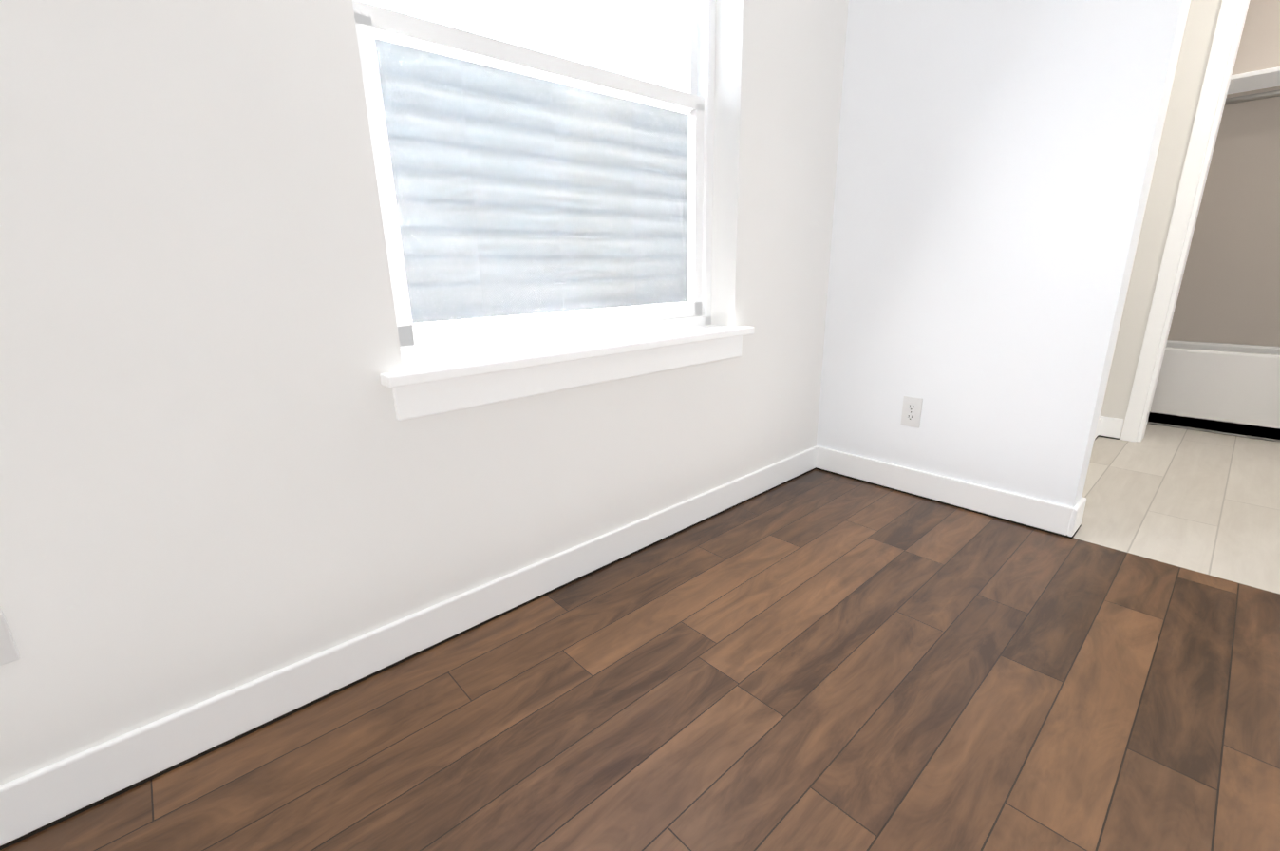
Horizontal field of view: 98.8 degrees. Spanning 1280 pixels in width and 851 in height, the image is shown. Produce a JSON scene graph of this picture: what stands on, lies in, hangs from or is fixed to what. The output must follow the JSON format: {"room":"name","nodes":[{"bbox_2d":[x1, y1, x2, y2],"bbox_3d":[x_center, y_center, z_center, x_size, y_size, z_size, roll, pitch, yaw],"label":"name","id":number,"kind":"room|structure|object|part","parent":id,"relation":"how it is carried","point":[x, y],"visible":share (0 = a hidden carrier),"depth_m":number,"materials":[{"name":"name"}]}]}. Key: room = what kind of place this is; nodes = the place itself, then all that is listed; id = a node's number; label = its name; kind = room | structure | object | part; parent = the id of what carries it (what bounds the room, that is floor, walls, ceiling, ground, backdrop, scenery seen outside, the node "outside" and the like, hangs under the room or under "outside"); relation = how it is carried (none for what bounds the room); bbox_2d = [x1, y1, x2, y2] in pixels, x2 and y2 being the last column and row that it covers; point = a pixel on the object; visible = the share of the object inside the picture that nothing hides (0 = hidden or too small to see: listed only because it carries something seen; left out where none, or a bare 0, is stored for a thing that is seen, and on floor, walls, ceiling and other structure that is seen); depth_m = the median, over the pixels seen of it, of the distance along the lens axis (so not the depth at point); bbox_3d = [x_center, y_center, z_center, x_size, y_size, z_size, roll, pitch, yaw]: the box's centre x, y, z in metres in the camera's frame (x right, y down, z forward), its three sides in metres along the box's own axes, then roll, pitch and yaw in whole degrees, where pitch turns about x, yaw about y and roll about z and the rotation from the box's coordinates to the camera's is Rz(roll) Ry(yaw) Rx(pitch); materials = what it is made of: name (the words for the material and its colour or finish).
{"room":"empty bedroom","nodes":[
{"label":"empty bedroom","id":0,"kind":"room"},
{"bbox_2d":[0,0,848,785],"bbox_3d":[-0.727,-0.619,0.980,4.100,2.440,0.200,-15,21,-40],"label":"wall","id":1,"kind":"structure","parent":0,"point":[222,469],"depth_m":1.00,"materials":[{"name":"paint"}]},
{"bbox_2d":[0,605,20,665],"bbox_3d":[-1.003,0.320,0.826,0.070,0.115,0.008,-15,21,-40],"label":"electrical outlet","id":2,"kind":"object","parent":1,"relation":"attached to","point":[9,651],"visible":1,"depth_m":0.85,"materials":[{"name":"white plastic"}]},
{"bbox_2d":[352,0,715,362],"bbox_3d":[-0.202,-0.941,1.451,1.130,1.420,0.080,-15,21,-40],"label":"window","id":3,"kind":"structure","parent":1,"relation":"in","point":[705,51],"depth_m":1.47,"materials":[{"name":"white plastic"}]},
{"bbox_3d":[-0.221,-1.258,1.375,1.060,0.698,0.030,-15,21,-40],"label":"window sash","id":4,"kind":"part","parent":3,"relation":"part of","materials":[{"name":"white plastic"}]},
{"bbox_3d":[-0.187,-0.623,1.532,1.060,0.692,0.030,-15,21,-40],"label":"window sash","id":5,"kind":"part","parent":3,"relation":"part of","materials":[{"name":"white plastic"}]},
{"bbox_2d":[375,38,688,322],"bbox_3d":[-0.221,-0.622,1.571,1.050,0.670,0.001,-15,21,-40],"label":"screen","id":6,"kind":"object","parent":3,"relation":"attached to","point":[590,240],"depth_m":1.49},
{"bbox_2d":[0,434,1119,849],"bbox_3d":[0.844,0.648,0.683,5.302,0.105,2.822,-15,21,-40],"label":"baseboard","id":7,"kind":"structure","parent":1,"relation":"attached to","point":[40,798],"depth_m":1.17,"materials":[{"name":"white wood"}]},
{"bbox_2d":[379,324,753,388],"bbox_3d":[-0.109,-0.224,1.565,1.230,0.025,0.155,-15,21,-40],"label":"window sill","id":8,"kind":"structure","parent":1,"relation":"attached to","point":[434,369],"depth_m":1.39,"materials":[{"name":"white wood"}]},
{"bbox_2d":[392,335,742,420],"bbox_3d":[-0.084,-0.167,1.554,1.190,0.080,0.015,-15,21,-40],"label":"apron","id":9,"kind":"object","parent":1,"relation":"attached to","point":[420,400],"visible":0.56,"depth_m":1.41,"materials":[{"name":"white wood"}]},
{"bbox_2d":[0,423,1279,850],"bbox_3d":[1.144,0.652,1.022,6.420,0.100,3.140,-15,21,-40],"label":"floor","id":10,"kind":"structure","parent":0,"point":[815,659],"depth_m":1.14,"materials":[{"name":"brown wood"}]},
{"bbox_2d":[1147,339,1279,441],"bbox_3d":[3.210,-0.185,2.859,0.430,0.420,1.330,-15,21,-40],"label":"tub","id":11,"kind":"object","parent":10,"relation":"on","point":[1227,388],"visible":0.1,"depth_m":2.82,"materials":[{"name":"white"}]},
{"bbox_2d":[816,0,1189,508],"bbox_3d":[1.801,-0.715,1.135,0.120,2.440,2.940,-15,21,-40],"label":"wall","id":12,"kind":"structure","parent":0,"point":[995,162],"depth_m":1.82,"materials":[{"name":"paint"}]},
{"bbox_2d":[900,395,922,428],"bbox_3d":[1.045,-0.052,2.111,0.008,0.115,0.070,-15,21,-40],"label":"electrical outlet","id":13,"kind":"object","parent":12,"relation":"attached to","point":[912,409],"visible":1,"depth_m":2.11,"materials":[{"name":"white plastic"}]},
{"bbox_2d":[816,446,1085,536],"bbox_3d":[1.113,0.231,2.116,0.014,0.100,0.914,-15,21,-40],"label":"baseboard","id":14,"kind":"structure","parent":12,"relation":"attached to","point":[1052,517],"depth_m":2.03,"materials":[{"name":"white wood"}]},
{"bbox_2d":[1100,0,1240,438],"bbox_3d":[2.796,-1.016,2.122,0.100,2.440,1.450,-15,21,-40],"label":"wall","id":15,"kind":"structure","parent":0,"point":[1200,26],"depth_m":2.51,"materials":[{"name":"paint"}]},
{"bbox_2d":[1120,0,1250,442],"bbox_3d":[2.746,-0.874,2.211,0.116,2.120,0.870,-15,21,-40],"label":"trim","id":16,"kind":"structure","parent":15,"relation":"attached to","point":[1210,105],"depth_m":2.45,"materials":[{"name":"white wood"}]},
{"bbox_2d":[1167,0,1279,346],"bbox_3d":[3.405,-1.211,2.761,0.100,2.440,1.620,-15,21,-40],"label":"wall","id":17,"kind":"structure","parent":0,"point":[1229,292],"depth_m":2.93,"materials":[{"name":"paint"}]},
{"bbox_2d":[1226,66,1279,94],"bbox_3d":[3.236,-1.588,2.489,0.350,0.120,1.400,-15,21,-40],"label":"closet shelf","id":18,"kind":"object","parent":17,"relation":"attached to","point":[1267,78],"depth_m":2.66,"materials":[{"name":"white wood"}]},
{"bbox_2d":[1224,89,1279,105],"bbox_3d":[3.175,-1.528,2.430,0.030,0.030,1.375,-15,21,-40],"label":"rail","id":19,"kind":"object","parent":18,"relation":"attached to","point":[1253,97],"depth_m":2.65,"materials":[{"name":"silver metal"}]},
{"bbox_3d":[1.823,-1.002,2.142,1.320,2.440,0.120,-15,21,-40],"label":"wall","id":20,"kind":"structure","parent":0,"visible":0},
{"bbox_2d":[1093,0,1190,440],"bbox_3d":[1.884,-0.861,2.225,0.940,2.120,0.136,-15,21,-40],"label":"door frame","id":21,"kind":"structure","parent":20,"relation":"attached to","point":[1144,212],"depth_m":2.46,"materials":[{"name":"white wood"}]},
{"label":"outside","id":22,"kind":"structure","parent":0,"visible":0},
{"bbox_2d":[359,0,689,362],"bbox_3d":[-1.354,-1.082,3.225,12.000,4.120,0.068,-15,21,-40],"label":"window pane","id":23,"kind":"object","parent":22,"point":[603,64],"depth_m":3.72,"materials":[{"name":"clear glass"}]}
]}

